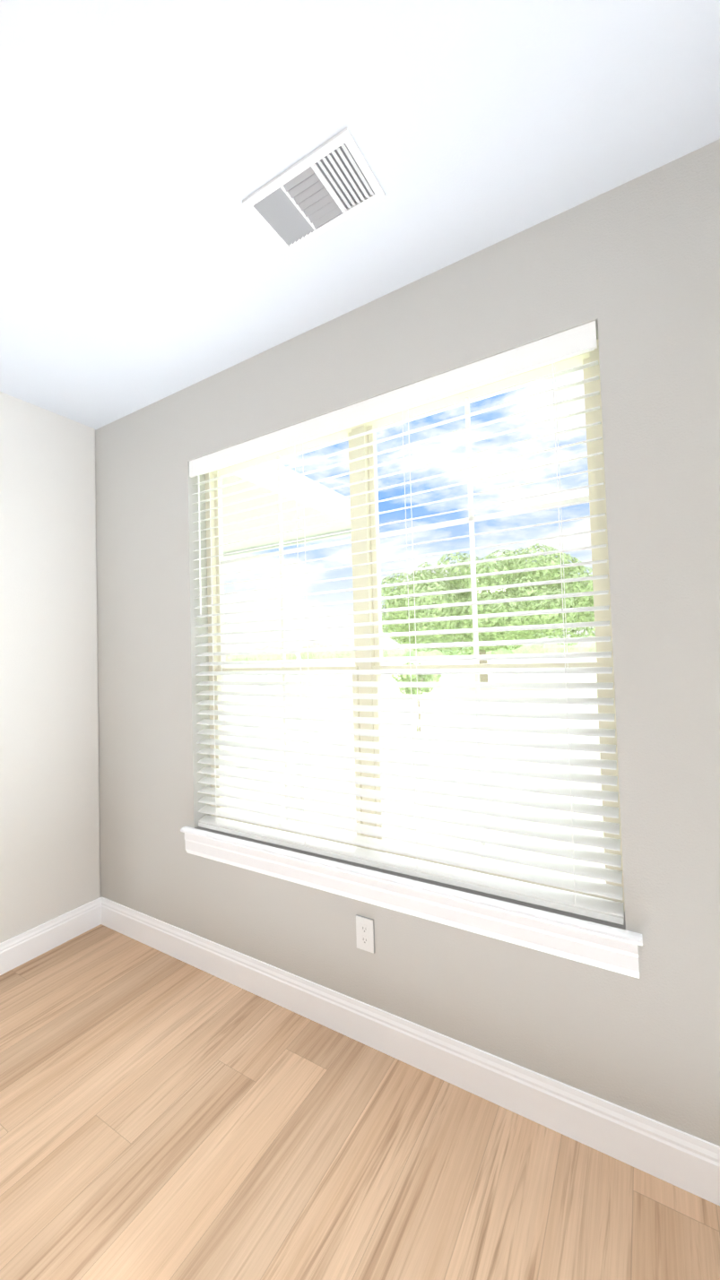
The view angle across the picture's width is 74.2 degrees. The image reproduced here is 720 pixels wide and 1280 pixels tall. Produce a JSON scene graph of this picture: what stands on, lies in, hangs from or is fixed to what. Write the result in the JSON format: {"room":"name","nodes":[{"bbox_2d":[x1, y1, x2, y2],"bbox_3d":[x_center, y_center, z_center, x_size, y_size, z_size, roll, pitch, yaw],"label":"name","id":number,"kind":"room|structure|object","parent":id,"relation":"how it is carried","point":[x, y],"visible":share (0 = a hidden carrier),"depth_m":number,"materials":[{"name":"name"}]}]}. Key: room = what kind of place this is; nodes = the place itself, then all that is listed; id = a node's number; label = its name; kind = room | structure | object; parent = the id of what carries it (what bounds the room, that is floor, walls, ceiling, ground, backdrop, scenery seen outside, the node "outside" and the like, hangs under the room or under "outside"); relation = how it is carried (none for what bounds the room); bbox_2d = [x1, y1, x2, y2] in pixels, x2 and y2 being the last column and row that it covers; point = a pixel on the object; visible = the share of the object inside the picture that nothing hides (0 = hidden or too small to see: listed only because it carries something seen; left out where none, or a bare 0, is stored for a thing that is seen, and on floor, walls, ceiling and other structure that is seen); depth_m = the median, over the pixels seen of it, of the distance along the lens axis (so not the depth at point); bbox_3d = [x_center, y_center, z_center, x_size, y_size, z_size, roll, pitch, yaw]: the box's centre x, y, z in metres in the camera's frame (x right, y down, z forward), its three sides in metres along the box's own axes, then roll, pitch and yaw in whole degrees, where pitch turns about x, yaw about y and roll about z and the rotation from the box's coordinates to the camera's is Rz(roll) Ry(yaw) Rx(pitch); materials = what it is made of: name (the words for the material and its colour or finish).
{"room":"empty room","nodes":[
{"label":"empty room","id":0,"kind":"room"},
{"bbox_2d":[0,391,100,942],"bbox_3d":[-2.357,0.161,1.318,0.180,2.740,3.220,-3,-2,31],"label":"wall","id":1,"kind":"structure","parent":0,"point":[49,831],"depth_m":2.42,"materials":[{"name":"white paint"}]},
{"bbox_2d":[0,897,100,975],"bbox_3d":[-1.710,1.470,2.104,0.015,0.137,1.135,-3,-2,31],"label":"baseboard","id":2,"kind":"structure","parent":1,"relation":"attached to","point":[29,945],"depth_m":2.36,"materials":[{"name":"white wood"}]},
{"bbox_2d":[0,924,719,1279],"bbox_3d":[-3.055,1.523,-0.370,6.637,0.050,7.200,-3,-2,31],"label":"floor","id":3,"kind":"structure","parent":0,"point":[163,1116],"depth_m":1.34,"materials":[{"name":"brown wood"}]},
{"bbox_2d":[0,0,719,430],"bbox_3d":[-3.137,-1.264,-0.281,6.637,0.050,7.200,-3,-2,31],"label":"ceiling","id":4,"kind":"structure","parent":0,"point":[147,147],"depth_m":1.23,"materials":[{"name":"white paint"}]},
{"bbox_2d":[242,127,385,253],"bbox_3d":[-0.133,-1.268,1.370,0.360,0.011,0.205,-3,-2,31],"label":"ceiling vent","id":5,"kind":"object","parent":4,"relation":"in","point":[331,183],"visible":1,"depth_m":1.36,"materials":[{"name":"white metal"}]},
{"bbox_2d":[95,138,719,1146],"bbox_3d":[-0.005,0.111,1.906,3.617,2.740,0.200,-3,-2,31],"label":"wall","id":6,"kind":"structure","parent":0,"point":[631,268],"depth_m":1.46,"materials":[{"name":"grey paint"}]},
{"bbox_2d":[355,914,374,953],"bbox_3d":[0.019,1.084,1.756,0.076,0.120,0.008,-3,-2,31],"label":"outlet","id":7,"kind":"object","parent":6,"relation":"attached to","point":[365,932],"visible":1,"depth_m":1.75,"materials":[{"name":"white plastic"}]},
{"bbox_2d":[100,896,719,1206],"bbox_3d":[-0.017,1.409,1.768,3.270,0.137,0.015,-3,-2,31],"label":"baseboard","id":8,"kind":"structure","parent":6,"relation":"attached to","point":[687,1162],"depth_m":1.55,"materials":[{"name":"white wood"}]},
{"bbox_2d":[180,826,642,978],"bbox_3d":[-0.008,0.910,1.819,1.875,0.122,0.132,-3,-2,31],"label":"window sill","id":9,"kind":"structure","parent":6,"relation":"attached to","point":[601,946],"depth_m":1.59,"materials":[{"name":"white wood"}]},
{"bbox_2d":[205,339,624,911],"bbox_3d":[0.028,-0.024,1.935,1.775,1.750,0.070,-3,-2,31],"label":"window","id":10,"kind":"structure","parent":6,"relation":"in","point":[596,492],"depth_m":1.89,"materials":[{"name":"beige plastic"}]},
{"bbox_2d":[220,455,351,821],"bbox_3d":[-0.350,-0.006,2.171,0.820,1.686,0.010,-3,-2,31],"label":"window grille","id":11,"kind":"object","parent":10,"relation":"attached to","point":[279,463],"depth_m":2.17,"materials":[{"name":"white plastic"}]},
{"bbox_2d":[189,320,623,925],"bbox_3d":[-0.026,-0.027,1.845,1.763,1.744,0.068,-3,-2,31],"label":"window blinds","id":12,"kind":"object","parent":10,"relation":"attached to","point":[540,353],"visible":0.96,"depth_m":1.68,"materials":[{"name":"white plastic"}]},
{"bbox_2d":[376,397,588,859],"bbox_3d":[0.416,-0.043,1.715,0.820,1.686,0.010,-3,-2,31],"label":"window grille","id":13,"kind":"object","parent":10,"relation":"attached to","point":[471,517],"depth_m":1.72,"materials":[{"name":"white plastic"}]},
{"label":"outside","id":14,"kind":"structure","parent":0,"visible":0},
{"bbox_2d":[224,657,605,882],"bbox_3d":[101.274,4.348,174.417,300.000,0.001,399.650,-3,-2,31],"label":"lawn","id":15,"kind":"structure","parent":14,"point":[542,678],"depth_m":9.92,"materials":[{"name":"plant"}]},
{"bbox_2d":[224,632,596,661],"bbox_3d":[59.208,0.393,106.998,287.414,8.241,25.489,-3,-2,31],"label":"tree","id":16,"kind":"object","parent":15,"relation":"on","point":[557,648],"depth_m":132.45,"materials":[{"name":"plant"}]},
{"bbox_2d":[413,678,423,731],"bbox_3d":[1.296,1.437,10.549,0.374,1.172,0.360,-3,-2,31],"label":"trunk","id":17,"kind":"object","parent":15,"relation":"on","point":[418,705],"depth_m":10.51,"materials":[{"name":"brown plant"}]},
{"bbox_2d":[391,662,441,694],"bbox_3d":[1.318,0.887,10.628,1.134,0.803,0.995,-3,-2,31],"label":"crown","id":18,"kind":"object","parent":17,"relation":"attached to","point":[428,678],"depth_m":10.44,"materials":[{"name":"green plant"}]},
{"bbox_2d":[453,634,487,682],"bbox_3d":[5.776,0.280,22.660,2.730,4.025,4.753,0,-2,-43],"label":"trunk","id":19,"kind":"object","parent":15,"relation":"on","point":[483,677],"depth_m":22.55,"materials":[{"name":"brown plant"}]},
{"bbox_2d":[380,543,595,656],"bbox_3d":[5.819,-1.779,22.761,10.688,5.148,8.344,-3,-2,31],"label":"crown","id":20,"kind":"object","parent":19,"relation":"attached to","point":[531,591],"depth_m":20.13,"materials":[{"name":"green plant"}]},
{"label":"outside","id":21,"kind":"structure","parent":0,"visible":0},
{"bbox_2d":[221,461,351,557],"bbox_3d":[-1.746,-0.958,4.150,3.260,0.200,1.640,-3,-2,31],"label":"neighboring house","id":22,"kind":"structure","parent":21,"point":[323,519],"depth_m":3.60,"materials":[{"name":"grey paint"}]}
]}

